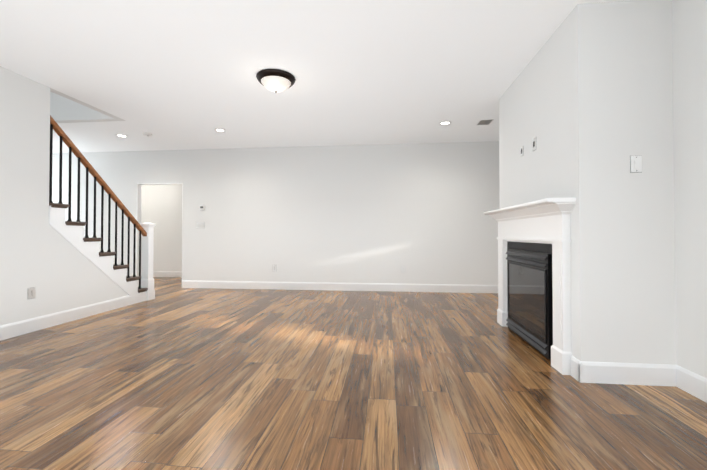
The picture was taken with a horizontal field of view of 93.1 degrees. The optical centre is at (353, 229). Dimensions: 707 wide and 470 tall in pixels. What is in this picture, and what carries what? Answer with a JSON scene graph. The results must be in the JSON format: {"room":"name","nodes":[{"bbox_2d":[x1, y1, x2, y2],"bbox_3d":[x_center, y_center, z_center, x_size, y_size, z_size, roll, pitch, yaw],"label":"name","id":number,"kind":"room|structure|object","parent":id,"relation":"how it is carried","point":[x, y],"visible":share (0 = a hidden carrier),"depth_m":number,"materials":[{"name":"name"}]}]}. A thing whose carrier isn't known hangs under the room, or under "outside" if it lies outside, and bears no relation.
{"room":"living room","nodes":[
{"label":"living room","id":0,"kind":"room"},
{"bbox_2d":[0,66,127,325],"bbox_3d":[-3.784,-1.672,1.341,0.100,5.500,8.115,0,-1,6],"label":"wall","id":1,"kind":"structure","parent":0,"point":[24,163],"depth_m":3.64,"materials":[{"name":"white paint"}]},
{"bbox_2d":[28,287,34,298],"bbox_3d":[-3.493,0.688,3.635,0.008,0.121,0.077,0,-1,6],"label":"electrical outlet","id":2,"kind":"object","parent":1,"relation":"attached to","point":[31,293],"visible":1,"depth_m":3.63,"materials":[{"name":"white plastic"}]},
{"bbox_2d":[0,183,706,402],"bbox_3d":[-2.445,0.055,2.633,10.700,2.080,10.800,0,-1,6],"label":"baseboard","id":3,"kind":"structure","parent":1,"relation":"attached to","point":[690,382],"depth_m":4.04,"materials":[{"name":"white wood"}]},
{"bbox_2d":[50,92,118,122],"bbox_3d":[-4.093,-2.995,5.000,1.250,2.760,0.100,0,-1,6],"label":"wall","id":4,"kind":"structure","parent":0,"point":[64,110],"depth_m":4.95,"materials":[{"name":"white paint"}]},
{"bbox_2d":[50,88,125,120],"bbox_3d":[-3.473,-3.002,4.425,0.100,2.760,1.120,0,-1,6],"label":"beam","id":5,"kind":"structure","parent":0,"point":[82,103],"depth_m":4.34,"materials":[{"name":"white paint"}]},
{"bbox_2d":[141,184,181,270],"bbox_3d":[-4.433,-0.202,8.316,3.600,2.740,0.100,0,-1,6],"label":"wall","id":6,"kind":"structure","parent":0,"point":[161,207],"depth_m":8.29,"materials":[{"name":"white paint"}]},
{"bbox_2d":[52,141,499,284],"bbox_3d":[-2.048,-0.225,6.557,10.900,2.740,0.100,0,-1,6],"label":"wall","id":7,"kind":"structure","parent":0,"point":[380,213],"depth_m":6.37,"materials":[{"name":"white paint"}]},
{"bbox_2d":[196,222,204,227],"bbox_3d":[-3.018,-0.089,6.596,0.170,0.121,0.012,0,-1,6],"label":"light switch","id":8,"kind":"object","parent":7,"relation":"attached to","point":[200,224],"visible":1,"depth_m":6.59,"materials":[{"name":"white plastic"}]},
{"bbox_2d":[200,204,204,210],"bbox_3d":[-2.979,-0.445,6.590,0.110,0.132,0.026,0,-1,6],"label":"thermostat","id":9,"kind":"object","parent":7,"relation":"attached to","point":[202,207],"visible":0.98,"depth_m":6.58,"materials":[{"name":"white plastic"}]},
{"bbox_2d":[0,0,629,152],"bbox_3d":[-2.521,-1.805,1.906,10.900,0.300,9.490,0,-1,6],"label":"ceiling","id":10,"kind":"structure","parent":0,"point":[362,72],"depth_m":3.31,"materials":[{"name":"white paint"}]},
{"bbox_2d":[115,134,127,137],"bbox_3d":[-3.954,-1.602,5.712,0.192,0.006,0.192,0,-1,6],"label":"recessed light","id":11,"kind":"object","parent":10,"relation":"in","point":[122,135],"visible":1,"depth_m":5.69,"materials":[{"name":"white plastic"}]},
{"bbox_2d":[214,128,225,131],"bbox_3d":[-2.155,-1.606,5.409,0.192,0.006,0.192,0,-1,6],"label":"recessed light","id":12,"kind":"object","parent":10,"relation":"in","point":[219,130],"visible":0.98,"depth_m":5.41,"materials":[{"name":"white plastic"}]},
{"bbox_2d":[256,69,295,92],"bbox_3d":[-0.831,-1.550,3.596,0.412,0.165,0.412,0,-1,6],"label":"flush-mount dome light","id":13,"kind":"object","parent":10,"relation":"attached to","point":[276,80],"visible":1,"depth_m":3.49,"materials":[{"name":"white glass"}]},
{"bbox_2d":[439,121,451,124],"bbox_3d":[1.387,-1.610,5.061,0.192,0.006,0.192,0,-1,6],"label":"recessed light","id":14,"kind":"object","parent":10,"relation":"in","point":[445,122],"visible":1,"depth_m":5.06,"materials":[{"name":"white plastic"}]},
{"bbox_2d":[476,119,493,124],"bbox_3d":[1.966,-1.606,5.022,0.190,0.016,0.230,0,-1,6],"label":"ceiling vent","id":15,"kind":"object","parent":10,"relation":"in","point":[484,122],"visible":0.98,"depth_m":4.99,"materials":[{"name":"white plastic"}]},
{"bbox_2d":[0,277,706,469],"bbox_3d":[-2.395,1.155,2.614,11.000,0.120,11.000,0,-1,6],"label":"floor","id":16,"kind":"structure","parent":0,"point":[173,375],"depth_m":2.20,"materials":[{"name":"brown wood"}]},
{"bbox_2d":[49,115,155,300],"bbox_3d":[-4.050,-0.104,4.118,1.303,2.436,2.932,0,-1,6],"label":"staircase","id":17,"kind":"structure","parent":16,"relation":"on","point":[70,230],"depth_m":4.53,"materials":[{"name":"white wood"}]},
{"bbox_2d":[483,197,575,374],"bbox_3d":[1.620,0.438,3.287,0.204,1.331,1.660,0,-1,6],"label":"fireplace","id":18,"kind":"object","parent":16,"relation":"on","point":[534,275],"visible":1,"depth_m":2.95,"materials":[{"name":"white paint"}]},
{"bbox_2d":[499,0,675,364],"bbox_3d":[2.404,-0.268,3.217,1.370,2.740,1.730,0,-1,6],"label":"wall bump-out","id":19,"kind":"object","parent":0,"point":[586,99],"visible":0.58,"depth_m":2.41,"materials":[{"name":"white paint"}]},
{"bbox_2d":[532,137,535,150],"bbox_3d":[1.704,-0.809,3.159,0.008,0.121,0.077,0,-1,6],"label":"outlet","id":20,"kind":"object","parent":19,"relation":"attached to","point":[533,144],"visible":1,"depth_m":3.16,"materials":[{"name":"white plastic"}]},
{"bbox_2d":[630,156,641,172],"bbox_3d":[2.014,-0.469,2.383,0.077,0.121,0.012,0,-1,6],"label":"light switch","id":21,"kind":"object","parent":19,"relation":"attached to","point":[635,164],"visible":1,"depth_m":2.38,"materials":[{"name":"white plastic"}]},
{"bbox_2d":[672,0,706,377],"bbox_3d":[2.029,-0.315,-0.429,0.100,2.740,5.600,0,-1,6],"label":"wall","id":22,"kind":"structure","parent":0,"point":[689,35],"depth_m":2.23,"materials":[{"name":"white paint"}]}
]}

